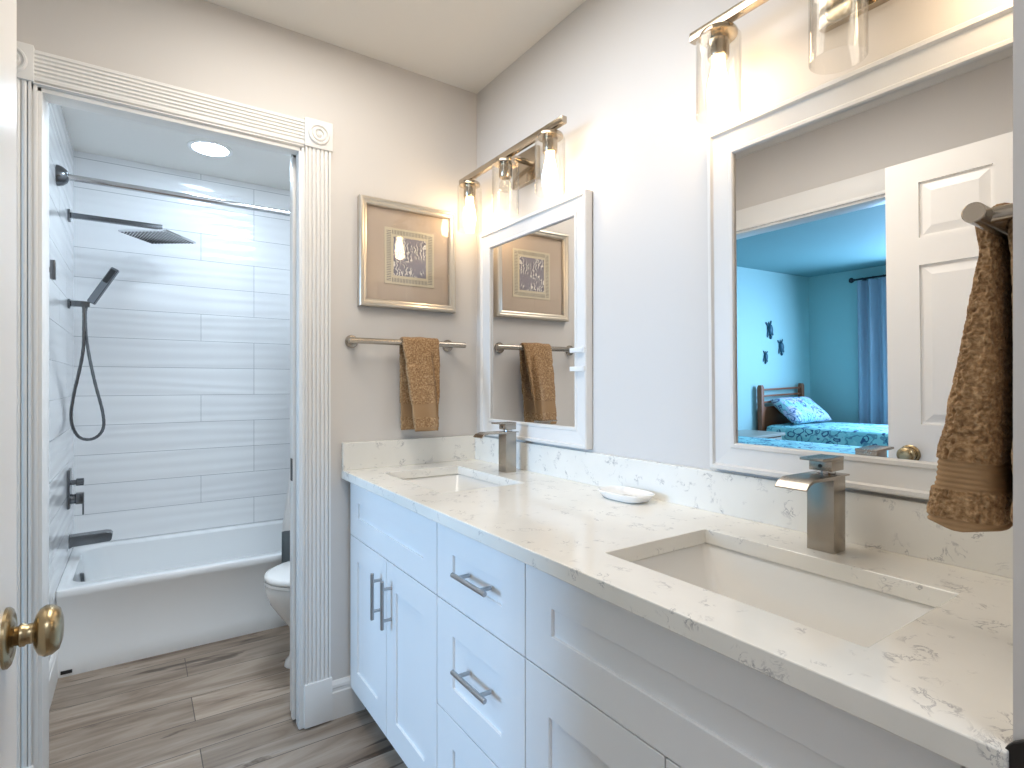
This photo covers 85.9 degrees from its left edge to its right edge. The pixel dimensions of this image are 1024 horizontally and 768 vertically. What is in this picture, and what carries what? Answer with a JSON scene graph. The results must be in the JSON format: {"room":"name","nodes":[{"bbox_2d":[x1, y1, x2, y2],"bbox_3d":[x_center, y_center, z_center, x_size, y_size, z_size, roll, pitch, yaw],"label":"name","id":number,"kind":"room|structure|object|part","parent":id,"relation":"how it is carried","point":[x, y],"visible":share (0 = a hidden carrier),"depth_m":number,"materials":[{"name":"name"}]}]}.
{"room":"bathroom","nodes":[
{"label":"bathroom","id":0,"kind":"room"},
{"bbox_2d":[74,150,289,541],"bbox_3d":[-1.804,-0.011,3.369,1.577,2.445,0.200,0,0,-34],"label":"wall","id":1,"kind":"structure","parent":0,"point":[189,344],"depth_m":3.17,"materials":[{"name":"tile"}]},
{"bbox_2d":[49,625,407,767],"bbox_3d":[-2.222,1.242,-0.120,6.390,0.060,5.500,0,0,-34],"label":"floor","id":2,"kind":"structure","parent":0,"point":[225,703],"depth_m":1.99,"materials":[{"name":"brown wood"}]},
{"bbox_2d":[56,519,286,677],"bbox_3d":[-1.484,1.034,2.992,1.469,0.357,0.780,0,0,-34],"label":"bathtub","id":3,"kind":"object","parent":2,"relation":"on","point":[127,600],"visible":0.74,"depth_m":2.56,"materials":[{"name":"white ceramic"}]},
{"bbox_3d":[-2.083,0.946,2.671,0.020,0.064,0.064,0,0,-34],"label":"overflow plate","id":4,"kind":"part","parent":3,"relation":"part of","materials":[{"name":"silver metal"}]},
{"bbox_2d":[264,561,289,668],"bbox_3d":[-0.737,0.818,2.522,0.740,0.786,0.444,0,0,-34],"label":"toilet","id":5,"kind":"object","parent":2,"relation":"on","point":[277,578],"visible":0.09,"depth_m":2.29,"materials":[{"name":"white ceramic"}]},
{"bbox_3d":[-0.840,0.840,2.452,0.492,0.014,0.380,0,0,-34],"label":"seat","id":6,"kind":"part","parent":5,"relation":"part of","materials":[{"name":"white plastic"}]},
{"bbox_3d":[-0.840,0.818,2.452,0.492,0.024,0.380,0,0,-34],"label":"lid","id":7,"kind":"part","parent":5,"relation":"part of","materials":[{"name":"white ceramic"}]},
{"bbox_2d":[350,482,437,767],"bbox_3d":[-0.186,0.780,1.872,0.579,0.864,0.710,0,0,-34],"label":"base cabinet","id":8,"kind":"object","parent":2,"relation":"on","point":[393,547],"visible":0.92,"depth_m":1.67,"materials":[{"name":"white wood"}]},
{"bbox_3d":[-0.488,0.832,1.882,0.018,0.557,0.352,0,0,-34],"label":"door","id":9,"kind":"part","parent":8,"relation":"part of","materials":[{"name":"white wood"}]},
{"bbox_3d":[-0.434,0.676,1.755,0.037,0.148,0.012,0,0,-34],"label":"handle","id":10,"kind":"part","parent":8,"relation":"part of","materials":[{"name":"silver metal"}]},
{"bbox_3d":[-0.386,0.676,1.684,0.037,0.148,0.012,0,0,-34],"label":"handle","id":11,"kind":"part","parent":8,"relation":"part of","materials":[{"name":"silver metal"}]},
{"bbox_3d":[-0.288,0.832,1.588,0.018,0.557,0.352,0,0,-34],"label":"door","id":12,"kind":"part","parent":8,"relation":"part of","materials":[{"name":"white wood"}]},
{"bbox_2d":[437,523,526,767],"bbox_3d":[0.125,0.780,1.415,0.579,0.864,0.396,0,0,-34],"label":"drawers","id":13,"kind":"object","parent":2,"relation":"on","point":[481,589],"visible":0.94,"depth_m":1.26,"materials":[{"name":"white wood"}]},
{"bbox_3d":[-0.077,0.972,1.277,0.018,0.277,0.393,0,0,-34],"label":"drawer","id":14,"kind":"part","parent":13,"relation":"part of","materials":[{"name":"white wood"}]},
{"bbox_3d":[-0.090,0.682,1.248,0.037,0.012,0.148,0,0,-34],"label":"handle","id":15,"kind":"part","parent":13,"relation":"part of","materials":[{"name":"silver metal"}]},
{"bbox_3d":[-0.090,0.452,1.248,0.037,0.012,0.148,0,0,-34],"label":"handle","id":16,"kind":"part","parent":13,"relation":"part of","materials":[{"name":"silver metal"}]},
{"bbox_3d":[-0.077,0.451,1.277,0.018,0.199,0.393,0,0,-34],"label":"drawer","id":17,"kind":"part","parent":13,"relation":"part of","materials":[{"name":"white wood"}]},
{"bbox_2d":[526,564,964,767],"bbox_3d":[0.447,0.780,0.941,0.579,0.864,0.750,0,0,-34],"label":"base cabinet","id":18,"kind":"object","parent":2,"relation":"on","point":[608,686],"visible":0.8,"depth_m":0.84,"materials":[{"name":"white wood"}]},
{"bbox_3d":[0.134,0.832,0.966,0.018,0.557,0.353,0,0,-34],"label":"door","id":19,"kind":"part","parent":18,"relation":"part of","materials":[{"name":"white wood"}]},
{"bbox_3d":[0.334,0.832,0.672,0.018,0.557,0.353,0,0,-34],"label":"door","id":20,"kind":"part","parent":18,"relation":"part of","materials":[{"name":"white wood"}]},
{"bbox_2d":[341,435,1012,767],"bbox_3d":[0.136,0.280,1.403,0.575,0.130,1.866,0,0,-34],"label":"countertop","id":21,"kind":"structure","parent":18,"relation":"on","point":[941,683],"depth_m":0.98,"materials":[{"name":"white stone"}]},
{"bbox_2d":[402,474,500,492],"bbox_3d":[-0.206,0.413,1.851,0.328,0.134,0.475,0,0,-34],"label":"sink","id":22,"kind":"object","parent":21,"relation":"in","point":[451,482],"visible":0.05,"depth_m":2.06,"materials":[{"name":"white ceramic"}]},
{"bbox_2d":[473,422,518,472],"bbox_3d":[-0.056,0.226,1.951,0.156,0.178,0.058,0,0,-34],"label":"faucet","id":23,"kind":"object","parent":21,"relation":"on","point":[507,437],"visible":1,"depth_m":1.96,"materials":[{"name":"silver metal"}]},
{"bbox_3d":[-0.056,0.178,1.951,0.156,0.018,0.058,0,0,-34],"label":"spout","id":24,"kind":"part","parent":23,"relation":"part of","materials":[{"name":"silver metal"}]},
{"bbox_3d":[-0.029,0.150,1.969,0.080,0.026,0.043,0,0,-34],"label":"handle","id":25,"kind":"part","parent":23,"relation":"part of","materials":[{"name":"silver metal"}]},
{"bbox_2d":[598,486,654,503],"bbox_3d":[0.309,0.303,1.502,0.105,0.022,0.164,0,0,-34],"label":"soap dish","id":26,"kind":"object","parent":21,"relation":"on","point":[624,494],"visible":1,"depth_m":1.50,"materials":[{"name":"white ceramic"}]},
{"bbox_2d":[631,543,935,646],"bbox_3d":[0.422,0.413,0.926,0.328,0.134,0.478,0,0,-34],"label":"sink","id":27,"kind":"object","parent":21,"relation":"in","point":[863,616],"visible":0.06,"depth_m":1.02,"materials":[{"name":"white ceramic"}]},
{"bbox_2d":[775,454,849,553],"bbox_3d":[0.558,0.226,1.020,0.156,0.178,0.058,0,0,-34],"label":"faucet","id":28,"kind":"object","parent":21,"relation":"on","point":[824,487],"visible":1,"depth_m":1.03,"materials":[{"name":"silver metal"}]},
{"bbox_3d":[0.558,0.178,1.020,0.156,0.018,0.058,0,0,-34],"label":"spout","id":29,"kind":"part","parent":28,"relation":"part of","materials":[{"name":"silver metal"}]},
{"bbox_3d":[0.585,0.150,1.038,0.080,0.026,0.043,0,0,-34],"label":"handle","id":30,"kind":"part","parent":28,"relation":"part of","materials":[{"name":"silver metal"}]},
{"bbox_2d":[17,0,476,728],"bbox_3d":[-0.883,-0.011,1.913,1.690,2.445,0.120,0,0,-34],"label":"wall","id":31,"kind":"structure","parent":0,"point":[402,135],"depth_m":2.02,"materials":[{"name":"white paint"}]},
{"bbox_2d":[17,78,31,767],"bbox_3d":[-1.367,0.111,1.500,0.087,1.892,0.019,0,0,-34],"label":"trim","id":32,"kind":"structure","parent":31,"relation":"attached to","point":[24,88],"depth_m":1.51,"materials":[{"name":"white wood"}]},
{"bbox_2d":[17,41,34,82],"bbox_3d":[-1.361,-0.884,1.494,0.097,0.100,0.035,0,0,-34],"label":"trim","id":33,"kind":"structure","parent":31,"relation":"attached to","point":[25,52],"depth_m":1.50,"materials":[{"name":"white wood"}]},
{"bbox_2d":[32,82,304,767],"bbox_3d":[-1.069,0.174,1.786,0.734,2.076,0.144,0,0,-34],"label":"trim","id":34,"kind":"structure","parent":31,"relation":"attached to","point":[45,96],"depth_m":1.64,"materials":[{"name":"white wood"}]},
{"bbox_2d":[34,50,303,144],"bbox_3d":[-1.029,-0.882,1.729,0.723,0.089,0.019,0,0,-34],"label":"trim","id":35,"kind":"structure","parent":31,"relation":"attached to","point":[49,69],"depth_m":1.69,"materials":[{"name":"white wood"}]},
{"bbox_2d":[290,157,295,719],"bbox_3d":[-0.507,0.195,2.168,0.692,2.010,0.030,0,0,-34],"label":"door","id":36,"kind":"structure","parent":31,"relation":"in","point":[293,160],"depth_m":1.97,"materials":[{"name":"white wood"}]},
{"bbox_3d":[-0.792,0.307,1.974,0.003,0.080,0.024,0,0,-34],"label":"edge pull","id":37,"kind":"part","parent":36,"relation":"part of","materials":[{"name":"black metal"}]},
{"bbox_2d":[305,146,330,684],"bbox_3d":[-0.692,0.111,1.958,0.087,1.892,0.019,0,0,-34],"label":"trim","id":38,"kind":"structure","parent":31,"relation":"attached to","point":[317,161],"depth_m":1.95,"materials":[{"name":"white wood"}]},
{"bbox_2d":[304,677,331,728],"bbox_3d":[-0.690,1.130,1.956,0.097,0.152,0.024,0,0,-34],"label":"trim","id":39,"kind":"structure","parent":31,"relation":"attached to","point":[318,694],"depth_m":1.94,"materials":[{"name":"white wood"}]},
{"bbox_2d":[304,117,332,152],"bbox_3d":[-0.686,-0.884,1.952,0.097,0.100,0.035,0,0,-34],"label":"trim","id":40,"kind":"structure","parent":31,"relation":"attached to","point":[318,134],"depth_m":1.94,"materials":[{"name":"white wood"}]},
{"bbox_2d":[332,676,364,719],"bbox_3d":[-0.603,1.145,2.022,0.125,0.135,0.014,0,0,-34],"label":"baseboard","id":41,"kind":"structure","parent":31,"relation":"attached to","point":[345,701],"depth_m":2.01,"materials":[{"name":"white wood"}]},
{"bbox_2d":[345,335,466,351],"bbox_3d":[-0.402,-0.157,2.123,0.478,0.048,0.072,0,0,-34],"label":"towel bar","id":42,"kind":"object","parent":31,"relation":"attached to","point":[351,341],"visible":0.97,"depth_m":2.04,"materials":[{"name":"silver metal"}]},
{"bbox_2d":[399,337,439,431],"bbox_3d":[-0.347,-0.002,2.100,0.156,0.359,0.131,0,0,-25],"label":"hand towel","id":43,"kind":"object","parent":42,"relation":"hanging from","point":[419,360],"visible":0.99,"depth_m":2.08,"materials":[{"name":"brown fabric"}]},
{"bbox_2d":[357,194,455,313],"bbox_3d":[-0.401,-0.495,2.148,0.401,0.409,0.030,0,0,-34],"label":"picture frame","id":44,"kind":"object","parent":31,"relation":"attached to","point":[406,253],"visible":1,"depth_m":2.14,"materials":[{"name":"silver"}]},
{"bbox_2d":[341,435,474,470],"bbox_3d":[-0.390,0.265,2.161,0.554,0.100,0.020,0,0,-34],"label":"backsplash","id":45,"kind":"structure","parent":31,"relation":"attached to","point":[398,452],"depth_m":2.13,"materials":[{"name":"white stone"}]},
{"bbox_2d":[62,0,585,190],"bbox_3d":[-0.361,-1.263,1.145,1.890,0.060,5.500,0,0,-34],"label":"ceiling","id":46,"kind":"structure","parent":0,"point":[463,44],"depth_m":1.99,"materials":[{"name":"white paint"}]},
{"bbox_2d":[187,140,232,157],"bbox_3d":[-1.579,-1.230,2.881,0.212,0.008,0.212,0,0,-34],"label":"recessed light","id":47,"kind":"object","parent":46,"relation":"in","point":[203,147],"visible":1,"depth_m":2.87,"materials":[{"name":"white plastic"}]},
{"bbox_2d":[477,0,1012,501],"bbox_3d":[0.379,-0.011,1.648,0.100,2.445,5.500,0,0,-34],"label":"wall","id":48,"kind":"structure","parent":0,"point":[625,75],"depth_m":1.55,"materials":[{"name":"white paint"}]},
{"bbox_2d":[457,115,566,230],"bbox_3d":[-0.002,-0.731,1.988,0.148,0.244,0.660,0,0,-34],"label":"vanity light","id":49,"kind":"object","parent":48,"relation":"attached to","point":[524,168],"visible":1,"depth_m":1.96,"materials":[{"name":"silver metal"}]},
{"bbox_2d":[459,180,479,198],"bbox_3d":[-0.168,-0.774,2.187,0.084,0.070,0.084,0,0,-34],"label":"socket","id":50,"kind":"object","parent":49,"relation":"attached to","point":[469,186],"depth_m":2.17,"materials":[{"name":"silver metal"}]},
{"bbox_3d":[-0.168,-0.698,2.187,0.097,0.176,0.097,0,0,-34],"label":"lamp shade","id":51,"kind":"part","parent":49,"relation":"part of","materials":[{"name":"clear glass"}]},
{"bbox_3d":[-0.168,-0.683,2.187,0.049,0.111,0.049,0,0,-34],"label":"bulb","id":52,"kind":"part","parent":49,"relation":"part of","materials":[{"name":"white glass"}]},
{"bbox_2d":[494,157,516,179],"bbox_3d":[-0.023,-0.774,1.973,0.084,0.070,0.084,0,0,-34],"label":"socket","id":53,"kind":"object","parent":49,"relation":"attached to","point":[505,165],"depth_m":1.95,"materials":[{"name":"silver metal"}]},
{"bbox_3d":[0.010,-0.818,1.995,0.079,0.022,0.022,0,0,-34],"label":"arm","id":54,"kind":"part","parent":49,"relation":"part of","materials":[{"name":"silver metal"}]},
{"bbox_2d":[537,129,562,154],"bbox_3d":[0.122,-0.774,1.760,0.084,0.070,0.084,0,0,-34],"label":"socket","id":55,"kind":"object","parent":49,"relation":"attached to","point":[550,138],"depth_m":1.74,"materials":[{"name":"silver metal"}]},
{"bbox_3d":[0.122,-0.683,1.760,0.049,0.111,0.049,0,0,-34],"label":"bulb","id":56,"kind":"part","parent":49,"relation":"part of","materials":[{"name":"white glass"}]},
{"bbox_3d":[0.122,-0.698,1.760,0.097,0.176,0.097,0,0,-34],"label":"lamp shade","id":57,"kind":"part","parent":49,"relation":"part of","materials":[{"name":"clear glass"}]},
{"bbox_2d":[479,189,591,449],"bbox_3d":[0.058,-0.202,1.998,0.033,0.817,0.648,0,0,-34],"label":"wall mirror","id":58,"kind":"object","parent":48,"relation":"attached to","point":[536,267],"visible":1,"depth_m":1.94,"materials":[{"name":"white mirror"}]},
{"bbox_3d":[0.067,-0.203,2.004,0.010,0.693,0.524,0,0,-34],"label":"glass","id":59,"kind":"part","parent":58,"relation":"part of","materials":[{"name":"white mirror"}]},
{"bbox_2d":[689,0,768,108],"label":"vanity light","id":60,"kind":"object","parent":48,"relation":"attached to","point":[716,36],"depth_m":1.23,"materials":[{"name":"silver metal"}]},
{"bbox_2d":[699,21,737,63],"bbox_3d":[0.469,-0.774,1.250,0.084,0.070,0.084,0,0,-34],"label":"socket","id":61,"kind":"object","parent":60,"relation":"attached to","point":[717,36],"depth_m":1.23,"materials":[{"name":"silver metal"}]},
{"bbox_3d":[0.469,-0.698,1.250,0.097,0.176,0.097,0,0,-34],"label":"lamp shade","id":62,"kind":"part","parent":60,"relation":"part of","materials":[{"name":"clear glass"}]},
{"bbox_3d":[0.469,-0.683,1.250,0.049,0.111,0.049,0,0,-34],"label":"bulb","id":63,"kind":"part","parent":60,"relation":"part of","materials":[{"name":"white glass"}]},
{"bbox_2d":[475,436,1012,578],"bbox_3d":[0.366,0.265,1.559,0.020,0.100,1.866,0,0,-34],"label":"backsplash","id":64,"kind":"structure","parent":48,"relation":"attached to","point":[893,524],"depth_m":1.24,"materials":[{"name":"white stone"}]},
{"bbox_2d":[819,0,889,54],"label":"vanity light","id":65,"kind":"object","parent":48,"relation":"attached to","point":[833,14],"depth_m":1.11,"materials":[{"name":"silver metal"}]},
{"bbox_3d":[0.614,-0.714,1.036,0.046,0.051,0.046,0,0,-34],"label":"bulb","id":66,"kind":"part","parent":65,"relation":"part of","materials":[{"name":"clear glass"}]},
{"bbox_3d":[0.614,-0.698,1.036,0.097,0.176,0.097,0,0,-34],"label":"lamp shade","id":67,"kind":"part","parent":65,"relation":"part of","materials":[{"name":"clear glass"}]},
{"bbox_2d":[707,1,1012,499],"bbox_3d":[0.672,-0.202,1.090,0.028,0.817,0.645,-1,1,-34],"label":"wall mirror","id":68,"kind":"object","parent":48,"relation":"attached to","point":[843,257],"visible":0.9,"depth_m":1.08,"materials":[{"name":"white mirror"}]},
{"bbox_2d":[1013,0,1023,740],"bbox_3d":[0.235,-0.011,0.268,1.690,2.445,0.120,0,0,-34],"label":"wall","id":69,"kind":"structure","parent":0,"point":[1018,5],"depth_m":0.47,"materials":[{"name":"white paint"}]},
{"bbox_2d":[0,0,63,767],"bbox_3d":[-0.442,0.189,0.381,0.146,2.023,0.827,0,0,-34],"label":"door","id":70,"kind":"structure","parent":69,"relation":"in","point":[46,633],"depth_m":0.68,"materials":[{"name":"white wood"}]},
{"bbox_3d":[-0.592,0.310,0.688,0.050,0.062,0.062,0,0,-34],"label":"knob","id":71,"kind":"part","parent":70,"relation":"part of","materials":[{"name":"gold metal"}]},
{"bbox_2d":[961,202,1012,239],"bbox_3d":[0.672,-0.186,0.682,0.382,0.048,0.072,0,0,-34],"label":"towel bar","id":72,"kind":"object","parent":69,"relation":"attached to","point":[993,220],"visible":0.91,"depth_m":0.60,"materials":[{"name":"silver metal"}]},
{"bbox_2d":[926,203,1012,531],"bbox_3d":[0.603,-0.021,0.679,0.183,0.386,0.113,0,0,-34],"label":"hand towel","id":73,"kind":"object","parent":72,"relation":"hanging from","point":[972,490],"visible":0.74,"depth_m":0.64,"materials":[{"name":"brown fabric"}]},
{"bbox_3d":[0.543,-0.186,0.586,0.017,0.017,0.057,0,0,-34],"label":"post","id":74,"kind":"part","parent":72,"relation":"part of","materials":[{"name":"silver metal"}]},
{"bbox_2d":[1005,739,1023,767],"bbox_3d":[0.443,0.334,0.456,0.006,0.067,0.056,0,0,-34],"label":"strike plate","id":75,"kind":"object","parent":69,"relation":"attached to","point":[1015,748],"visible":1,"depth_m":0.47,"materials":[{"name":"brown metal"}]},
{"bbox_3d":[-1.919,-0.010,2.225,0.100,2.445,1.562,0,0,-34],"label":"wall","id":76,"kind":"structure","parent":0,"visible":0},
{"bbox_2d":[49,650,57,709],"bbox_3d":[-1.657,1.137,1.940,0.014,0.150,0.796,0,0,-34],"label":"baseboard","id":77,"kind":"structure","parent":76,"relation":"attached to","point":[53,663],"depth_m":2.14,"materials":[{"name":"white wood"}]},
{"bbox_2d":[48,103,73,660],"bbox_3d":[-2.013,-0.087,2.453,0.010,2.292,1.080,0,0,-34],"label":"tiled wall","id":78,"kind":"structure","parent":76,"relation":"attached to","point":[61,151],"depth_m":2.40,"materials":[{"name":"white tile"}]},
{"bbox_2d":[49,260,55,279],"bbox_3d":[-1.671,-0.413,1.984,0.041,0.070,0.036,0,0,-34],"label":"robe hook","id":79,"kind":"object","parent":78,"relation":"attached to","point":[52,269],"visible":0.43,"depth_m":1.98,"materials":[{"name":"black metal"}]},
{"bbox_2d":[67,468,83,514],"bbox_3d":[-2.118,0.524,2.671,0.063,0.225,0.110,0,0,-34],"label":"shower valve","id":80,"kind":"object","parent":78,"relation":"attached to","point":[78,498],"visible":1,"depth_m":2.66,"materials":[{"name":"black metal"}]},
{"bbox_3d":[-2.139,0.504,2.657,0.013,0.185,0.110,0,0,-34],"label":"plate","id":81,"kind":"part","parent":80,"relation":"part of","materials":[{"name":"silver metal"}]},
{"bbox_3d":[-2.114,0.584,2.674,0.052,0.107,0.048,0,0,-34],"label":"lever","id":82,"kind":"part","parent":80,"relation":"part of","materials":[{"name":"silver metal"}]},
{"bbox_3d":[-2.114,0.477,2.674,0.052,0.036,0.036,0,0,-34],"label":"knob","id":83,"kind":"part","parent":80,"relation":"part of","materials":[{"name":"silver metal"}]},
{"bbox_2d":[67,529,112,550],"bbox_3d":[-2.071,0.763,2.703,0.177,0.070,0.072,0,0,-34],"label":"tub spout","id":84,"kind":"object","parent":78,"relation":"attached to","point":[93,537],"visible":1,"depth_m":2.68,"materials":[{"name":"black metal"}]},
{"bbox_2d":[67,267,118,440],"bbox_3d":[-2.060,-0.153,2.711,0.204,0.865,0.048,0,0,-34],"label":"shower","id":85,"kind":"object","parent":78,"relation":"attached to","point":[112,273],"visible":1,"depth_m":2.70,"materials":[{"name":"silver metal"}]},
{"bbox_2d":[67,209,195,243],"bbox_3d":[-1.938,-0.799,2.836,0.506,0.082,0.301,0,0,-14],"label":"shower","id":86,"kind":"object","parent":78,"relation":"attached to","point":[155,233],"visible":1,"depth_m":2.79,"materials":[{"name":"silver metal"}]},
{"bbox_3d":[-1.984,-0.816,2.763,0.386,0.024,0.024,0,0,-34],"label":"arm","id":87,"kind":"part","parent":86,"relation":"part of","materials":[{"name":"silver metal"}]},
{"bbox_3d":[-1.838,-0.765,2.861,0.244,0.010,0.244,0,0,2],"label":"head plate","id":88,"kind":"part","parent":86,"relation":"part of","materials":[{"name":"silver metal"}]},
{"bbox_2d":[55,164,289,215],"bbox_3d":[-1.285,-0.868,2.700,1.473,0.086,0.086,0,0,-34],"label":"shower rod","id":89,"kind":"object","parent":78,"relation":"attached to","point":[62,176],"visible":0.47,"depth_m":2.47,"materials":[{"name":"silver metal"}]},
{"bbox_2d":[282,472,289,562],"bbox_3d":[-0.930,0.093,2.884,0.537,1.958,0.141,0,0,-34],"label":"shower curtain","id":90,"kind":"object","parent":89,"relation":"hanging from","point":[286,519],"visible":0.02,"depth_m":2.72,"materials":[{"name":"white fabric"}]}
]}

